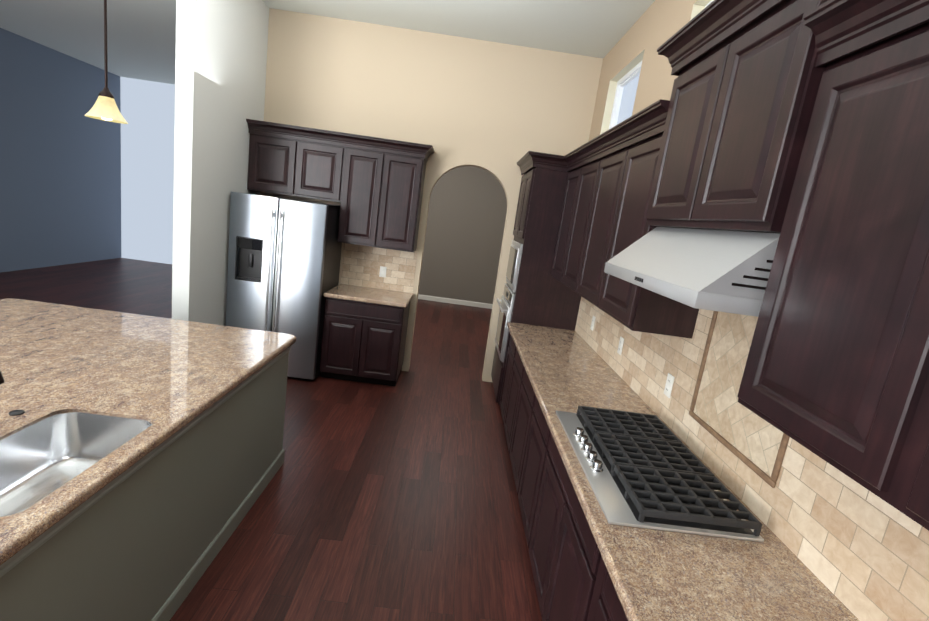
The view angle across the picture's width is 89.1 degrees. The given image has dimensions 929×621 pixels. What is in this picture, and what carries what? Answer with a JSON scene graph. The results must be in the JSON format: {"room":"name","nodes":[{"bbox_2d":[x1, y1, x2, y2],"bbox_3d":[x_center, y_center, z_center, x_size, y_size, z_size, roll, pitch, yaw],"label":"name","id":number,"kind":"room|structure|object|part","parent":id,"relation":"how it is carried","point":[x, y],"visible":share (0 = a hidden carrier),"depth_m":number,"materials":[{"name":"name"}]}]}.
{"room":"kitchen","nodes":[
{"label":"kitchen","id":0,"kind":"room"},
{"bbox_2d":[172,0,268,325],"bbox_3d":[-2.244,-1.149,4.386,0.140,3.570,1.300,8,11,-2],"label":"wall","id":1,"kind":"structure","parent":0,"point":[220,64],"depth_m":3.99,"materials":[{"name":"white paint"}]},
{"bbox_2d":[0,28,506,303],"bbox_3d":[-2.737,-0.910,2.850,8.500,3.570,14.000,8,11,-2],"label":"wall","id":2,"kind":"structure","parent":0,"point":[60,178],"depth_m":8.48,"materials":[{"name":"blue paint"}]},
{"bbox_2d":[418,294,492,308],"bbox_3d":[-0.736,0.176,7.739,3.658,0.100,4.456,8,11,-2],"label":"baseboard","id":3,"kind":"structure","parent":2,"relation":"attached to","point":[455,301],"depth_m":9.93,"materials":[{"name":"white paint"}]},
{"bbox_2d":[0,258,541,620],"bbox_3d":[-2.979,0.824,3.197,8.500,0.001,14.000,8,11,-2],"label":"floor","id":4,"kind":"structure","parent":0,"point":[399,501],"depth_m":3.05,"materials":[{"name":"brown wood"}]},
{"bbox_2d":[0,298,295,620],"bbox_3d":[-2.080,0.696,2.084,1.878,0.924,2.230,8,11,-2],"label":"kitchen island","id":5,"kind":"object","parent":4,"relation":"on","point":[141,459],"depth_m":1.91,"materials":[{"name":"stone"}]},
{"bbox_2d":[0,371,4,384],"bbox_3d":[-1.527,0.236,1.477,0.199,0.371,0.104,8,11,-2],"label":"faucet","id":6,"kind":"object","parent":5,"relation":"on","point":[2,381],"visible":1,"depth_m":1.45,"materials":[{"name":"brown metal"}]},
{"bbox_3d":[-1.614,0.367,1.699,0.042,0.008,0.042,8,11,-2],"label":"faucet cap","id":7,"kind":"part","parent":5,"relation":"part of","materials":[{"name":"grey metal"}]},
{"bbox_2d":[226,192,341,380],"bbox_3d":[-1.826,-0.245,4.823,0.885,1.753,0.742,8,11,-2],"label":"refrigerator","id":8,"kind":"object","parent":4,"relation":"on","point":[284,256],"visible":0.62,"depth_m":4.49,"materials":[{"name":"silver metal"}]},
{"bbox_2d":[246,119,434,385],"bbox_3d":[-1.364,-0.539,4.840,1.790,2.448,0.654,8,11,-2],"label":"tall cabinet","id":9,"kind":"object","parent":4,"relation":"on","point":[374,186],"visible":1,"depth_m":4.71,"materials":[{"name":"brown wood"}]},
{"bbox_2d":[323,283,413,307],"bbox_3d":[-0.972,-0.162,4.918,0.805,0.040,0.654,8,11,-2],"label":"countertop","id":10,"kind":"structure","parent":9,"relation":"on","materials":[{"name":"stone"}]},
{"bbox_2d":[379,266,386,276],"label":"outlet plates","id":11,"kind":"object","parent":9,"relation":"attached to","point":[382,273],"depth_m":5.18,"materials":[{"name":"white plastic"}]},
{"bbox_2d":[491,0,928,620],"bbox_3d":[0.763,0.118,2.451,0.714,2.673,5.580,8,11,-2],"label":"kitchen cabinets","id":12,"kind":"object","parent":4,"relation":"on","point":[793,416],"visible":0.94,"depth_m":1.41,"materials":[{"name":"brown wood"}]},
{"bbox_2d":[494,283,514,362],"bbox_3d":[0.378,0.096,4.862,0.096,0.675,0.750,8,11,-2],"label":"wall oven","id":13,"kind":"object","parent":12,"relation":"in","point":[507,300],"depth_m":4.63,"materials":[{"name":"silver metal"}]},
{"bbox_2d":[505,240,522,292],"bbox_3d":[0.488,-0.465,4.750,0.033,0.450,0.740,8,11,-2],"label":"microwave","id":14,"kind":"object","parent":12,"relation":"in","point":[516,247],"depth_m":4.55,"materials":[{"name":"silver metal"}]},
{"bbox_2d":[590,316,595,330],"label":"outlet plates","id":15,"kind":"object","parent":12,"relation":"attached to","point":[593,318],"depth_m":3.91,"materials":[{"name":"white plastic"}]},
{"bbox_2d":[617,336,623,354],"label":"outlet plates","id":16,"kind":"object","parent":12,"relation":"attached to","point":[621,342],"depth_m":3.23,"materials":[{"name":"white plastic"}]},
{"bbox_2d":[556,405,763,541],"bbox_3d":[0.727,0.612,1.969,0.520,0.060,0.890,8,11,-2],"label":"gas cooktop","id":17,"kind":"object","parent":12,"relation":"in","point":[647,471],"visible":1,"depth_m":1.77,"materials":[{"name":"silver metal"}]},
{"bbox_2d":[664,373,674,397],"label":"outlet plates","id":18,"kind":"object","parent":12,"relation":"attached to","point":[668,384],"depth_m":2.47,"materials":[{"name":"white plastic"}]},
{"bbox_2d":[604,227,779,316],"bbox_3d":[0.923,-0.178,1.790,0.496,0.248,0.895,8,11,-2],"label":"range hood","id":19,"kind":"object","parent":12,"relation":"attached to","point":[720,270],"visible":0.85,"depth_m":1.49,"materials":[{"name":"silver metal"}]},
{"bbox_2d":[0,0,654,83],"bbox_3d":[-2.496,-2.645,2.503,8.500,0.001,14.000,8,11,-2],"label":"ceiling","id":20,"kind":"structure","parent":0,"point":[141,39],"depth_m":4.65,"materials":[{"name":"white paint"}]},
{"bbox_2d":[84,0,127,123],"bbox_3d":[-1.837,-1.760,2.409,0.190,1.504,0.190,8,11,-2],"label":"pendant light","id":21,"kind":"object","parent":20,"relation":"hanging from","point":[104,107],"visible":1,"depth_m":2.50,"materials":[{"name":"yellow glass"}]},
{"bbox_2d":[260,8,602,381],"bbox_3d":[-0.578,-1.068,5.144,3.520,3.570,0.140,8,11,-2],"label":"wall","id":22,"kind":"structure","parent":0,"point":[498,111],"depth_m":4.85,"materials":[{"name":"beige paint"}]},
{"bbox_2d":[340,239,417,293],"bbox_3d":[-0.940,-0.482,5.183,0.800,0.487,0.008,8,11,-2],"label":"backsplash","id":23,"kind":"structure","parent":22,"relation":"attached to","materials":[{"name":"tile"}]},
{"bbox_2d":[588,0,710,141],"bbox_3d":[1.257,0.077,0.691,0.140,3.570,9.340,8,11,-2],"label":"wall","id":24,"kind":"structure","parent":0,"point":[652,30],"depth_m":3.53,"materials":[{"name":"beige paint"}]},
{"bbox_2d":[608,0,713,129],"bbox_3d":[1.504,-1.900,4.641,0.215,0.575,8.440,8,11,-2],"label":"window frames","id":25,"kind":"structure","parent":24,"relation":"in","point":[628,77],"depth_m":4.38,"materials":[{"name":"white plastic"}]}
]}

